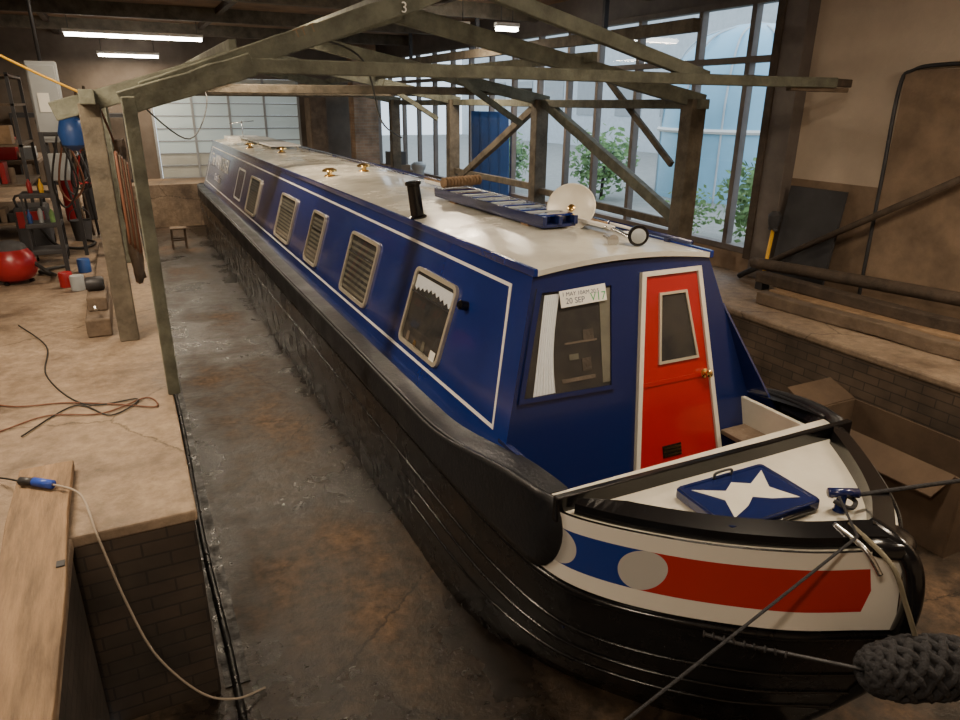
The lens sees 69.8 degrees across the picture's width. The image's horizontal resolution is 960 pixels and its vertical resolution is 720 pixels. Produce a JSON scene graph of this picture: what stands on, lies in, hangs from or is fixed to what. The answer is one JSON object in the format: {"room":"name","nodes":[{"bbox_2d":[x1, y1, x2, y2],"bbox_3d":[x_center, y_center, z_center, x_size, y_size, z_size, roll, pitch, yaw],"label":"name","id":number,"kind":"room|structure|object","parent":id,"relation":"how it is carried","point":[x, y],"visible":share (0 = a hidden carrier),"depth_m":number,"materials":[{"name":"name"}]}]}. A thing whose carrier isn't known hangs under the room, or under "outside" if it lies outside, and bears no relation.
{"room":"shipyard hall","nodes":[
{"label":"shipyard hall","id":0,"kind":"room"},
{"bbox_2d":[56,539,73,719],"bbox_3d":[-1.518,1.926,-0.005,2.400,0.060,6.000,-9,23,-25],"label":"floor","id":1,"kind":"structure","parent":0,"point":[70,546],"depth_m":2.65,"materials":[{"name":"concrete"}]},
{"bbox_2d":[0,460,74,719],"bbox_3d":[-1.446,1.057,2.128,0.251,0.063,3.261,-10,23,-25],"label":"plank","id":2,"kind":"object","parent":1,"relation":"on","point":[35,542],"visible":0.94,"depth_m":2.57,"materials":[{"name":"brown wood"}]},
{"bbox_2d":[59,562,110,719],"bbox_3d":[-1.530,2.438,0.181,2.385,1.030,6.000,-9,23,-25],"label":"wooden board","id":3,"kind":"object","parent":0,"point":[82,692],"visible":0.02,"depth_m":2.84,"materials":[{"name":"wood"}]},
{"bbox_2d":[0,185,197,552],"bbox_3d":[-6.056,-1.489,9.066,2.910,0.060,15.400,-9,23,-25],"label":"platform","id":4,"kind":"object","parent":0,"point":[131,471],"depth_m":4.28,"materials":[{"name":"concrete"}]},
{"bbox_2d":[116,0,852,394],"bbox_3d":[0.708,-1.478,5.362,6.177,2.624,0.158,-9,23,-25],"label":"truss","id":5,"kind":"object","parent":4,"relation":"on","point":[259,57],"depth_m":4.33,"materials":[{"name":"wood"}]},
{"bbox_2d":[132,177,204,228],"bbox_3d":[-6.970,-4.121,17.734,9.340,1.000,1.600,-9,23,-25],"label":"wall","id":6,"kind":"structure","parent":0,"point":[175,201],"depth_m":16.72,"materials":[{"name":"concrete"}]},
{"bbox_2d":[9,112,133,185],"bbox_3d":[-9.632,-5.030,16.376,2.300,1.600,0.730,-9,23,-25],"label":"cabinet","id":7,"kind":"object","parent":6,"relation":"on","point":[116,119],"visible":0.27,"depth_m":15.88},
{"bbox_2d":[150,108,162,178],"bbox_3d":[-8.200,-5.832,17.352,0.060,2.450,0.055,-9,23,-25],"label":"stile","id":8,"kind":"object","parent":6,"relation":"on","point":[151,109],"visible":0.64,"depth_m":17.46,"materials":[{"name":"white metal"}]},
{"bbox_2d":[189,97,201,176],"bbox_3d":[-7.359,-5.970,17.747,0.060,2.450,0.055,-9,23,-25],"label":"stile","id":9,"kind":"object","parent":6,"relation":"on","point":[190,98],"visible":0.64,"depth_m":17.81,"materials":[{"name":"white metal"}]},
{"bbox_2d":[304,98,328,151],"bbox_3d":[-4.440,-6.093,18.802,0.450,2.000,0.620,-9,23,-25],"label":"locker","id":10,"kind":"object","parent":6,"relation":"on","point":[315,108],"visible":0.55,"depth_m":18.46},
{"bbox_2d":[346,43,379,164],"bbox_3d":[-3.086,-6.615,18.233,0.650,3.400,0.450,-9,23,-25],"label":"pillar","id":11,"kind":"structure","parent":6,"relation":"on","point":[363,114],"depth_m":18.19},
{"bbox_2d":[0,27,351,178],"bbox_3d":[-7.302,-6.456,17.693,9.400,3.400,0.100,-9,23,-25],"label":"wall","id":12,"kind":"structure","parent":0,"point":[78,63],"depth_m":16.61,"materials":[{"name":"paint"}]},
{"bbox_2d":[162,166,206,177],"bbox_3d":[-6.577,-5.107,18.503,3.580,0.280,0.030,-9,23,-25],"label":"slat","id":13,"kind":"object","parent":12,"relation":"attached to","point":[179,171],"visible":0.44,"depth_m":17.94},
{"bbox_2d":[160,154,209,165],"bbox_3d":[-6.575,-5.393,18.396,3.580,0.280,0.030,-9,23,-25],"label":"slat","id":14,"kind":"object","parent":12,"relation":"attached to","point":[166,159],"visible":0.44,"depth_m":17.86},
{"bbox_2d":[153,104,297,114],"bbox_3d":[-6.563,-6.537,17.972,3.580,0.280,0.030,-9,23,-25],"label":"slat","id":15,"kind":"object","parent":12,"relation":"attached to","point":[166,109],"visible":0.8,"depth_m":17.92,"materials":[{"name":"grey"}]},
{"bbox_2d":[168,102,296,104],"bbox_3d":[-6.559,-6.673,17.914,3.580,0.030,0.045,-9,23,-25],"label":"seam","id":16,"kind":"object","parent":15,"relation":"on","point":[171,102],"visible":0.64,"depth_m":18.04,"materials":[{"name":"grey metal"}]},
{"bbox_2d":[155,117,298,127],"bbox_3d":[-6.566,-6.251,18.078,3.580,0.280,0.030,-9,23,-25],"label":"slat","id":17,"kind":"object","parent":12,"relation":"attached to","point":[171,122],"visible":0.8,"depth_m":18.01,"materials":[{"name":"grey"}]},
{"bbox_2d":[154,115,297,116],"bbox_3d":[-6.561,-6.387,18.020,3.580,0.030,0.045,-9,23,-25],"label":"seam","id":18,"kind":"object","parent":17,"relation":"on","point":[154,115],"visible":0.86,"depth_m":17.95,"materials":[{"name":"grey metal"}]},
{"bbox_2d":[156,129,299,140],"bbox_3d":[-6.569,-5.965,18.184,3.580,0.280,0.030,-9,23,-25],"label":"slat","id":19,"kind":"object","parent":12,"relation":"attached to","point":[163,134],"visible":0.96,"depth_m":18.04,"materials":[{"name":"grey"}]},
{"bbox_2d":[156,127,298,128],"bbox_3d":[-6.564,-6.101,18.126,3.580,0.030,0.045,-9,23,-25],"label":"seam","id":20,"kind":"object","parent":19,"relation":"on","point":[260,127],"visible":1,"depth_m":18.31,"materials":[{"name":"grey metal"}]},
{"bbox_2d":[158,140,299,152],"bbox_3d":[-6.572,-5.679,18.290,3.580,0.280,0.030,-9,23,-25],"label":"slat","id":21,"kind":"object","parent":12,"relation":"attached to","point":[203,146],"visible":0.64,"depth_m":17.80,"materials":[{"name":"grey"}]},
{"bbox_2d":[174,96,296,103],"bbox_3d":[-6.561,-6.822,17.865,3.580,0.280,0.030,-9,23,-25],"label":"slat","id":22,"kind":"object","parent":12,"relation":"attached to","point":[195,99],"visible":0.31,"depth_m":18.00,"materials":[{"name":"grey"}]},
{"bbox_2d":[232,79,294,84],"bbox_3d":[-6.558,-7.108,17.759,3.580,0.280,0.030,-9,23,-25],"label":"slat","id":23,"kind":"object","parent":12,"relation":"attached to","point":[246,81],"visible":0.02,"depth_m":18.16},
{"bbox_2d":[0,0,568,38],"bbox_3d":[-2.073,-4.472,7.494,9.600,0.080,23.100,-9,23,-25],"label":"boards","id":24,"kind":"object","parent":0,"point":[191,3],"visible":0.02,"depth_m":12.06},
{"bbox_2d":[96,40,158,57],"bbox_3d":[-8.074,-7.237,15.735,1.300,0.587,0.120,-9,23,-25],"label":"lamp","id":25,"kind":"object","parent":24,"relation":"hanging from","point":[100,53],"visible":0.92,"depth_m":15.77,"materials":[{"name":"white paint"}]},
{"bbox_2d":[61,14,202,41],"bbox_3d":[-6.358,-6.146,12.642,2.350,0.447,0.120,-9,23,-25],"label":"lamp","id":26,"kind":"object","parent":24,"relation":"hanging from","point":[67,31],"visible":0.91,"depth_m":12.63,"materials":[{"name":"white paint"}]},
{"bbox_2d":[0,14,408,45],"bbox_3d":[-5.928,-6.984,14.584,9.400,0.220,0.120,-9,23,-25],"label":"joist","id":27,"kind":"object","parent":24,"relation":"attached to","point":[6,20],"visible":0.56,"depth_m":14.27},
{"bbox_2d":[0,0,432,34],"bbox_3d":[-4.592,-6.037,12.070,9.400,0.220,0.120,-9,23,-25],"label":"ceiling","id":28,"kind":"structure","parent":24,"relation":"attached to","point":[68,7],"depth_m":11.67,"materials":[{"name":"wood"}]},
{"bbox_2d":[197,1,236,29],"bbox_3d":[-2.141,-4.357,7.442,0.100,0.100,23.000,-9,23,-25],"label":"purlin","id":29,"kind":"object","parent":24,"relation":"attached to","point":[223,6],"visible":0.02,"depth_m":11.58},
{"bbox_2d":[213,0,537,21],"bbox_3d":[-3.255,-5.090,9.557,9.400,0.220,0.120,-9,23,-25],"label":"joist","id":30,"kind":"object","parent":24,"relation":"attached to","point":[480,10],"visible":0.5,"depth_m":10.84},
{"bbox_2d":[494,6,519,31],"bbox_3d":[0.412,-5.267,10.486,0.400,0.467,0.120,-9,23,-25],"label":"lamp","id":31,"kind":"object","parent":24,"relation":"hanging from","point":[499,26],"visible":0.98,"depth_m":10.49,"materials":[{"name":"white paint"}]},
{"bbox_2d":[132,225,959,719],"bbox_3d":[-1.333,-0.100,8.640,5.800,0.100,21.600,-9,23,-25],"label":"floor","id":32,"kind":"structure","parent":0,"point":[340,614],"depth_m":4.47,"materials":[{"name":"concrete"}]},
{"bbox_2d":[0,477,265,699],"bbox_3d":[-1.957,1.148,3.371,1.667,1.188,0.322,4,21,9],"label":"power cord","id":33,"kind":"object","parent":32,"relation":"on","point":[37,482],"visible":1,"depth_m":3.23,"materials":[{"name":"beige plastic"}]},
{"bbox_2d":[73,520,220,719],"bbox_3d":[-6.071,-0.979,9.258,2.895,1.030,15.388,-9,23,-25],"label":"ledge brick","id":34,"kind":"object","parent":32,"relation":"on","point":[75,561],"visible":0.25,"depth_m":3.24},
{"bbox_2d":[0,72,45,225],"bbox_3d":[-6.778,-2.783,9.412,1.090,2.110,1.440,-9,23,-25],"label":"storage rack","id":35,"kind":"object","parent":34,"relation":"on","point":[8,178],"visible":0.8,"depth_m":9.12,"materials":[{"name":"metal"}]},
{"bbox_2d":[0,210,15,225],"bbox_3d":[-6.786,-2.005,9.701,1.090,0.030,1.440,-9,23,-25],"label":"shelf","id":36,"kind":"object","parent":35,"relation":"attached to","point":[7,222],"depth_m":9.20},
{"bbox_2d":[0,139,32,146],"bbox_3d":[-6.777,-2.942,9.353,1.090,0.030,1.440,-9,23,-25],"label":"shelf","id":37,"kind":"object","parent":35,"relation":"attached to","point":[15,143],"depth_m":8.96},
{"bbox_2d":[0,174,40,186],"bbox_3d":[-6.781,-2.473,9.527,1.090,0.030,1.440,-9,23,-25],"label":"shelf","id":38,"kind":"object","parent":35,"relation":"attached to","point":[21,179],"depth_m":9.29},
{"bbox_2d":[0,137,51,200],"bbox_3d":[-8.195,-3.210,11.816,1.300,1.210,2.000,-9,23,-25],"label":"workbench","id":39,"kind":"object","parent":34,"relation":"on","point":[12,155],"visible":0.48,"depth_m":11.17,"materials":[{"name":"red wood"}]},
{"bbox_2d":[0,240,64,285],"bbox_3d":[-4.797,-1.085,7.290,0.671,0.438,0.786,-9,23,-25],"label":"vacuum cleaner","id":40,"kind":"object","parent":34,"relation":"on","point":[18,263],"visible":0.98,"depth_m":6.99,"materials":[{"name":"red plastic"}]},
{"bbox_2d":[18,179,69,260],"bbox_3d":[-4.995,-1.592,7.891,0.353,0.969,0.360,-9,23,-25],"label":"trolley","id":41,"kind":"object","parent":34,"relation":"on","point":[31,224],"visible":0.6,"depth_m":7.78,"materials":[{"name":"metal"}]},
{"bbox_2d":[18,190,57,198],"bbox_3d":[-4.993,-1.873,7.786,0.350,0.050,0.350,-9,23,-25],"label":"tray","id":42,"kind":"object","parent":41,"relation":"on","point":[29,194],"depth_m":7.66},
{"bbox_2d":[25,219,62,228],"bbox_3d":[-4.996,-1.563,7.901,0.350,0.050,0.350,-9,23,-25],"label":"tray","id":43,"kind":"object","parent":41,"relation":"on","point":[47,223],"depth_m":7.77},
{"bbox_2d":[32,244,67,255],"bbox_3d":[-4.999,-1.282,8.005,0.350,0.050,0.350,-9,23,-25],"label":"tray","id":44,"kind":"object","parent":41,"relation":"on","point":[46,249],"depth_m":7.90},
{"bbox_2d":[12,194,96,249],"bbox_3d":[-5.388,-1.777,8.741,0.818,0.718,0.777,-9,23,-25],"label":"machine","id":45,"kind":"object","parent":34,"relation":"on","point":[43,236],"visible":0.66,"depth_m":8.48,"materials":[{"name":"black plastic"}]},
{"bbox_2d":[23,0,88,256],"bbox_3d":[-4.906,-2.814,7.853,0.300,3.290,0.260,-9,23,-25],"label":"electrical panel","id":46,"kind":"object","parent":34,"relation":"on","point":[42,90],"visible":0.57,"depth_m":7.72,"materials":[{"name":"grey metal"}]},
{"bbox_2d":[38,132,91,270],"bbox_3d":[-4.134,-1.615,7.227,0.381,1.491,0.720,5,21,11],"label":"hoses","id":47,"kind":"object","parent":34,"relation":"on","point":[50,174],"visible":0.69,"depth_m":6.98,"materials":[{"name":"black"}]},
{"bbox_2d":[35,86,99,235],"bbox_3d":[-5.553,-2.705,9.432,0.777,1.973,0.567,-9,23,-25],"label":"bundle","id":48,"kind":"object","parent":34,"relation":"on","point":[83,87],"visible":0.16,"depth_m":9.54,"materials":[{"name":"metal"}]},
{"bbox_2d":[60,171,76,221],"bbox_3d":[-6.392,-2.683,10.706,0.220,1.030,0.220,-9,23,-25],"label":"gas cylinder","id":49,"kind":"object","parent":34,"relation":"on","point":[66,202],"visible":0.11,"depth_m":10.68,"materials":[{"name":"red metal"}]},
{"bbox_2d":[58,258,91,291],"bbox_3d":[-4.259,-0.902,7.232,0.247,0.150,0.980,-9,22,-23],"label":"tins","id":50,"kind":"object","parent":34,"relation":"on","point":[67,279],"visible":0.99,"depth_m":6.96,"materials":[{"name":"red metal"}]},
{"bbox_2d":[0,325,157,436],"bbox_3d":[-3.270,0.134,4.657,2.475,0.010,1.081,17,26,37],"label":"cable","id":51,"kind":"object","parent":34,"relation":"on","point":[78,403],"visible":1,"depth_m":4.28,"materials":[{"name":"brown plastic"}]},
{"bbox_2d":[69,208,91,240],"bbox_3d":[-5.410,-1.847,9.335,0.271,0.436,0.270,-9,23,-25],"label":"bucket","id":52,"kind":"object","parent":34,"relation":"on","point":[74,223],"visible":0.88,"depth_m":9.29,"materials":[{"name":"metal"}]},
{"bbox_2d":[77,149,97,219],"bbox_3d":[-6.203,-2.800,10.881,0.220,1.130,0.220,-9,23,-25],"label":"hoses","id":53,"kind":"object","parent":34,"relation":"on","point":[82,151],"visible":0.19,"depth_m":10.86,"materials":[{"name":"rubber"}]},
{"bbox_2d":[84,242,112,337],"bbox_3d":[-3.938,-0.994,7.143,0.180,0.390,4.022,-9,23,-25],"label":"block","id":54,"kind":"object","parent":34,"relation":"on","point":[99,313],"visible":0.96,"depth_m":5.71,"materials":[{"name":"wood"}]},
{"bbox_2d":[169,226,187,249],"bbox_3d":[-6.269,-2.550,14.342,0.320,0.430,0.300,-9,23,-25],"label":"wooden stool","id":55,"kind":"object","parent":32,"relation":"on","point":[184,228],"visible":1,"depth_m":14.24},
{"bbox_2d":[140,229,249,719],"bbox_3d":[-4.569,-0.645,9.817,0.125,0.041,16.000,-9,23,-25],"label":"channel","id":56,"kind":"object","parent":32,"relation":"on","point":[230,648],"visible":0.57,"depth_m":4.38,"materials":[{"name":"black"}]},
{"bbox_2d":[197,121,925,719],"bbox_3d":[-2.096,-1.871,9.646,2.172,2.511,16.859,-9,23,-25],"label":"narrowboat","id":57,"kind":"object","parent":32,"relation":"on","point":[564,409],"visible":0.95,"depth_m":3.83,"materials":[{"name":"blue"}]},
{"bbox_2d":[322,168,336,176],"bbox_3d":[-1.724,-2.157,7.896,0.170,0.095,0.170,-9,23,-25],"label":"vent","id":58,"kind":"object","parent":57,"relation":"attached to","point":[329,171],"depth_m":7.85,"materials":[{"name":"gold metal"}]},
{"bbox_2d":[533,294,558,396],"bbox_3d":[0.371,-0.076,3.674,0.102,0.511,0.250,7,21,16],"label":"curtain","id":59,"kind":"object","parent":57,"relation":"hanging from","point":[545,306],"depth_m":3.68,"materials":[{"name":"white fabric"}]},
{"bbox_2d":[562,374,595,383],"bbox_3d":[0.545,0.103,3.787,0.220,0.021,0.008,-9,23,-25],"label":"shelf","id":60,"kind":"object","parent":57,"relation":"attached to","point":[569,378],"depth_m":3.79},
{"bbox_2d":[565,338,596,344],"bbox_3d":[0.554,-0.102,3.778,0.210,0.011,0.006,-9,23,-25],"label":"shelf","id":61,"kind":"object","parent":57,"relation":"attached to","point":[568,341],"depth_m":3.78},
{"bbox_2d":[582,357,591,370],"bbox_3d":[0.591,0.023,3.804,0.060,0.071,0.022,-9,23,-25],"label":"box","id":62,"kind":"object","parent":57,"relation":"attached to","point":[586,361],"depth_m":3.80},
{"bbox_2d":[582,328,593,339],"bbox_3d":[0.596,-0.142,3.795,0.070,0.056,0.018,-9,23,-25],"label":"box","id":63,"kind":"object","parent":57,"relation":"attached to","point":[587,333],"depth_m":3.79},
{"bbox_2d":[599,287,609,381],"bbox_3d":[0.706,-0.139,3.847,0.074,0.506,0.155,-5,21,-15],"label":"curtain","id":64,"kind":"object","parent":57,"relation":"hanging from","point":[604,292],"depth_m":3.84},
{"bbox_2d":[662,442,681,458],"bbox_3d":[1.143,0.537,4.093,0.140,0.071,0.022,-9,23,-25],"label":"vent","id":65,"kind":"object","parent":57,"relation":"attached to","point":[670,450],"depth_m":4.09,"materials":[{"name":"black"}]},
{"bbox_2d":[624,496,858,719],"bbox_3d":[0.354,1.292,2.158,3.023,0.836,0.198,-14,25,-34],"label":"mooring line","id":66,"kind":"object","parent":57,"relation":"attached to","point":[852,540],"visible":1,"depth_m":2.44,"materials":[{"name":"grey fabric"}]},
{"bbox_2d":[703,522,959,704],"bbox_3d":[1.456,0.980,2.697,1.030,0.555,0.406,10,22,24],"label":"fender","id":67,"kind":"object","parent":57,"relation":"hanging from","point":[914,668],"visible":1,"depth_m":2.56,"materials":[{"name":"black"}]},
{"bbox_2d":[833,478,959,510],"bbox_3d":[2.855,0.569,3.461,2.879,0.329,0.130,-7,22,-20],"label":"mooring line","id":68,"kind":"object","parent":57,"relation":"attached to","point":[854,505],"visible":0.65,"depth_m":3.04,"materials":[{"name":"black fabric"}]},
{"bbox_2d":[712,265,959,439],"bbox_3d":[1.752,-1.084,9.790,1.300,1.000,21.400,-9,23,-25],"label":"brick wall","id":69,"kind":"structure","parent":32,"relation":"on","point":[782,360],"depth_m":5.89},
{"bbox_2d":[48,0,709,341],"bbox_3d":[-2.001,-3.285,9.293,6.020,3.396,11.293,-9,23,-25],"label":"timber frame","id":70,"kind":"object","parent":69,"relation":"on","point":[678,216],"depth_m":7.72,"materials":[{"name":"wood"}]},
{"bbox_2d":[57,116,84,150],"bbox_3d":[-3.626,-2.136,6.151,0.300,0.507,0.281,-9,23,-25],"label":"bag","id":71,"kind":"object","parent":70,"relation":"hanging from","point":[69,132],"visible":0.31,"depth_m":6.11,"materials":[{"name":"blue"}]},
{"bbox_2d":[101,109,146,283],"bbox_3d":[-2.790,-1.335,5.398,0.127,1.462,0.412,-3,21,-8],"label":"tarpaulin","id":72,"kind":"object","parent":70,"relation":"hanging from","point":[137,259],"visible":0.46,"depth_m":5.45,"materials":[{"name":"brown"}]},
{"bbox_2d":[0,41,401,139],"bbox_3d":[-2.086,-2.445,6.448,2.284,0.925,5.362,0,20,-2],"label":"hanging cable","id":73,"kind":"object","parent":70,"relation":"hanging from","point":[332,42],"visible":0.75,"depth_m":4.89,"materials":[{"name":"black plastic"}]},
{"bbox_2d":[380,151,410,171],"bbox_3d":[-1.951,-4.565,16.476,0.600,0.799,0.900,-9,23,-25],"label":"stacked crates","id":74,"kind":"object","parent":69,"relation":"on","point":[406,167],"visible":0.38,"depth_m":16.47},
{"bbox_2d":[411,162,425,174],"bbox_3d":[-1.350,-4.004,15.157,0.320,0.680,0.320,-9,23,-25],"label":"bucket","id":75,"kind":"object","parent":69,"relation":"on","point":[417,167],"visible":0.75,"depth_m":14.97,"materials":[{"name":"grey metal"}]},
{"bbox_2d":[471,111,508,195],"bbox_3d":[0.168,-3.923,13.440,0.090,1.750,1.530,-9,23,-25],"label":"tarpaulin","id":76,"kind":"object","parent":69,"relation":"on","point":[486,126],"visible":0.59,"depth_m":13.30,"materials":[{"name":"blue"}]},
{"bbox_2d":[755,211,781,289],"bbox_3d":[3.148,-1.193,7.507,0.142,0.819,0.328,12,23,28],"label":"shovel","id":77,"kind":"object","parent":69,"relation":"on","point":[774,218],"visible":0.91,"depth_m":7.48,"materials":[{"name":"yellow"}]},
{"bbox_2d":[742,0,820,277],"bbox_3d":[3.303,-2.569,7.513,0.240,3.400,0.380,-9,23,-25],"label":"timber post","id":78,"kind":"object","parent":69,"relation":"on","point":[801,18],"depth_m":7.44,"materials":[{"name":"wood"}]},
{"bbox_2d":[770,185,848,284],"bbox_3d":[3.483,-1.276,7.368,0.160,1.080,0.680,-9,23,-25],"label":"leaning board","id":79,"kind":"object","parent":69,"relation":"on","point":[810,214],"visible":0.64,"depth_m":7.30,"materials":[{"name":"wood"}]},
{"bbox_2d":[737,176,959,277],"bbox_3d":[3.620,-1.296,6.765,0.067,1.512,2.438,-11,23,-28],"label":"pipe","id":80,"kind":"object","parent":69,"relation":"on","point":[950,183],"visible":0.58,"depth_m":6.58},
{"bbox_2d":[750,257,959,360],"bbox_3d":[3.580,-0.526,6.250,0.618,0.459,3.094,-11,23,-28],"label":"wooden beam","id":81,"kind":"structure","parent":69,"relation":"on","point":[937,334],"depth_m":6.31,"materials":[{"name":"wood"}]},
{"bbox_2d":[857,61,959,318],"bbox_3d":[4.184,-1.400,6.025,0.055,2.261,1.560,-9,23,-25],"label":"wall panel","id":82,"kind":"object","parent":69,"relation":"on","point":[918,243],"visible":0.92,"depth_m":6.28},
{"bbox_2d":[787,377,959,557],"bbox_3d":[3.039,0.759,5.281,0.710,0.710,1.465,-9,23,-25],"label":"cardboard box","id":83,"kind":"object","parent":32,"relation":"on","point":[904,452],"visible":0.49,"depth_m":4.97,"materials":[{"name":"cardboard"}]},
{"bbox_2d":[375,0,732,55],"bbox_3d":[0.244,-6.256,13.019,0.120,0.380,14.580,-9,23,-25],"label":"wall","id":84,"kind":"structure","parent":0,"point":[588,10],"depth_m":10.49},
{"bbox_2d":[393,0,778,57],"bbox_3d":[0.110,-6.087,13.221,0.120,0.070,14.210,-9,23,-25],"label":"rail","id":85,"kind":"object","parent":84,"relation":"attached to","point":[734,4],"visible":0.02,"depth_m":9.09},
{"bbox_2d":[692,242,747,271],"bbox_3d":[0.183,-2.877,14.260,0.180,1.220,14.580,-9,23,-25],"label":"wall","id":86,"kind":"structure","parent":0,"point":[724,258],"depth_m":8.51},
{"bbox_2d":[380,163,743,252],"bbox_3d":[0.085,-3.538,14.168,0.120,0.070,14.210,-9,23,-25],"label":"rail","id":87,"kind":"object","parent":86,"relation":"on","point":[735,247],"visible":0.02,"depth_m":9.65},
{"bbox_2d":[378,100,382,162],"bbox_3d":[-2.805,-6.869,19.152,0.100,2.760,0.070,-9,23,-25],"label":"mullion","id":88,"kind":"object","parent":87,"relation":"on","point":[379,102],"visible":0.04,"depth_m":19.32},
{"bbox_2d":[401,57,407,163],"bbox_3d":[-1.914,-6.237,17.477,0.100,2.760,0.070,-9,23,-25],"label":"mullion","id":89,"kind":"object","parent":87,"relation":"on","point":[404,107],"visible":0.36,"depth_m":17.57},
{"bbox_2d":[416,55,422,161],"bbox_3d":[-1.469,-5.922,16.639,0.100,2.760,0.070,-9,23,-25],"label":"mullion","id":90,"kind":"object","parent":87,"relation":"on","point":[419,113],"visible":0.36,"depth_m":16.73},
{"bbox_2d":[432,53,438,174],"bbox_3d":[-1.023,-5.606,15.801,0.100,2.760,0.070,-9,23,-25],"label":"mullion","id":91,"kind":"object","parent":87,"relation":"on","point":[434,84],"visible":0.48,"depth_m":15.94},
{"bbox_2d":[468,47,474,163],"bbox_3d":[-0.177,-5.006,14.210,0.100,2.760,0.070,-9,23,-25],"label":"mullion","id":92,"kind":"object","parent":87,"relation":"on","point":[471,61],"visible":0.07,"depth_m":14.23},
{"bbox_2d":[509,57,517,192],"bbox_3d":[0.625,-4.438,12.702,0.100,2.760,0.070,-9,23,-25],"label":"mullion","id":93,"kind":"object","parent":87,"relation":"on","point":[513,139],"visible":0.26,"depth_m":12.87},
{"bbox_2d":[561,32,574,185],"bbox_3d":[1.427,-3.870,11.194,0.100,2.760,0.070,-9,23,-25],"label":"mullion","id":94,"kind":"object","parent":87,"relation":"on","point":[569,84],"visible":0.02,"depth_m":11.26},
{"bbox_2d":[589,44,605,199],"bbox_3d":[1.784,-3.618,10.523,0.100,2.760,0.070,-9,23,-25],"label":"mullion","id":95,"kind":"object","parent":87,"relation":"on","point":[601,49],"visible":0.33,"depth_m":10.50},
{"bbox_2d":[623,21,647,219],"bbox_3d":[2.193,-3.327,9.753,0.100,2.760,0.070,-9,23,-25],"label":"mullion","id":96,"kind":"object","parent":87,"relation":"on","point":[634,129],"visible":0.55,"depth_m":9.82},
{"bbox_2d":[691,12,709,92],"bbox_3d":[2.706,-2.964,8.789,0.100,2.760,0.070,-9,23,-25],"label":"mullion","id":97,"kind":"object","parent":87,"relation":"on","point":[702,35],"visible":0.25,"depth_m":8.41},
{"bbox_2d":[722,4,763,242],"bbox_3d":[3.075,-2.702,8.094,0.100,2.760,0.070,-9,23,-25],"label":"mullion","id":98,"kind":"object","parent":87,"relation":"on","point":[757,9],"visible":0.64,"depth_m":8.06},
{"bbox_2d":[396,55,770,83],"bbox_3d":[0.104,-5.525,13.430,0.120,0.070,14.210,-9,23,-25],"label":"rail","id":99,"kind":"object","parent":98,"relation":"attached to","point":[760,58],"visible":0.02,"depth_m":8.35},
{"bbox_2d":[790,178,877,293],"bbox_3d":[5.333,0.313,4.474,0.130,2.150,8.420,-9,23,-25],"label":"board","id":100,"kind":"object","parent":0,"point":[849,250],"visible":0.2,"depth_m":7.04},
{"bbox_2d":[793,0,959,187],"bbox_3d":[5.358,-1.750,3.710,0.120,2.250,8.420,-9,23,-25],"label":"plaster","id":101,"kind":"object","parent":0,"point":[871,44],"visible":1,"depth_m":6.72,"materials":[{"name":"paint"}]},
{"label":"outside","id":102,"kind":"structure","parent":0,"visible":0},
{"bbox_2d":[382,134,746,244],"bbox_3d":[15.062,-8.488,29.357,40.750,0.100,55.000,-9,23,-25],"label":"paving","id":103,"kind":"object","parent":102,"point":[645,170],"depth_m":22.87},
{"bbox_2d":[509,132,529,180],"bbox_3d":[0.560,-5.132,17.531,1.631,1.697,1.625,-9,23,-25],"label":"shrub","id":104,"kind":"object","parent":103,"relation":"on","point":[519,151],"visible":0.11,"depth_m":17.44,"materials":[{"name":"green plant"}]},
{"bbox_2d":[569,123,639,199],"bbox_3d":[2.868,-4.586,15.961,1.769,1.725,1.727,-9,23,-25],"label":"shrub","id":105,"kind":"object","parent":103,"relation":"on","point":[604,172],"visible":0.67,"depth_m":15.79,"materials":[{"name":"green plant"}]},
{"bbox_2d":[462,2,778,152],"bbox_3d":[11.857,-12.698,30.840,6.000,6.700,47.000,-9,23,-25],"label":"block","id":106,"kind":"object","parent":103,"relation":"on","point":[673,45],"visible":0.12,"depth_m":33.88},
{"bbox_2d":[517,81,532,112],"bbox_3d":[2.681,-16.033,42.012,0.050,1.800,2.000,-9,23,-25],"label":"windowpane","id":107,"kind":"object","parent":106,"relation":"attached to","point":[523,84],"visible":0.21,"depth_m":41.88,"materials":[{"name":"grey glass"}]},
{"bbox_2d":[544,81,563,110],"bbox_3d":[4.196,-14.960,39.164,0.050,1.800,2.000,-9,23,-25],"label":"windowpane","id":108,"kind":"object","parent":106,"relation":"attached to","point":[554,89],"visible":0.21,"depth_m":38.91,"materials":[{"name":"clear glass"}]},
{"bbox_2d":[576,82,594,114],"bbox_3d":[5.711,-13.886,36.315,0.050,1.800,2.000,-9,23,-25],"label":"windowpane","id":109,"kind":"object","parent":106,"relation":"attached to","point":[586,90],"visible":0.43,"depth_m":36.47,"materials":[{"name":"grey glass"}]},
{"bbox_2d":[614,86,641,115],"bbox_3d":[7.225,-12.813,33.467,0.050,1.800,2.000,-9,23,-25],"label":"windowpane","id":110,"kind":"object","parent":106,"relation":"attached to","point":[628,94],"visible":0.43,"depth_m":33.74,"materials":[{"name":"clear glass"}]},
{"bbox_2d":[665,184,716,233],"bbox_3d":[3.558,-2.539,11.618,0.856,0.897,0.889,10,22,24],"label":"shrub","id":111,"kind":"object","parent":103,"relation":"on","point":[703,201],"visible":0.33,"depth_m":11.55,"materials":[{"name":"green plant"}]},
{"bbox_2d":[654,22,774,204],"bbox_3d":[6.448,-6.004,16.640,4.160,3.941,4.160,-9,23,-25],"label":"dome","id":112,"kind":"object","parent":103,"relation":"on","point":[721,118],"visible":0.32,"depth_m":15.28,"materials":[{"name":"blue plastic"}]},
{"bbox_2d":[711,157,755,242],"bbox_3d":[4.352,-2.462,10.714,1.464,1.462,1.447,-9,23,-25],"label":"shrub","id":113,"kind":"object","parent":103,"relation":"on","point":[741,217],"visible":0.3,"depth_m":10.64,"materials":[{"name":"green plant"}]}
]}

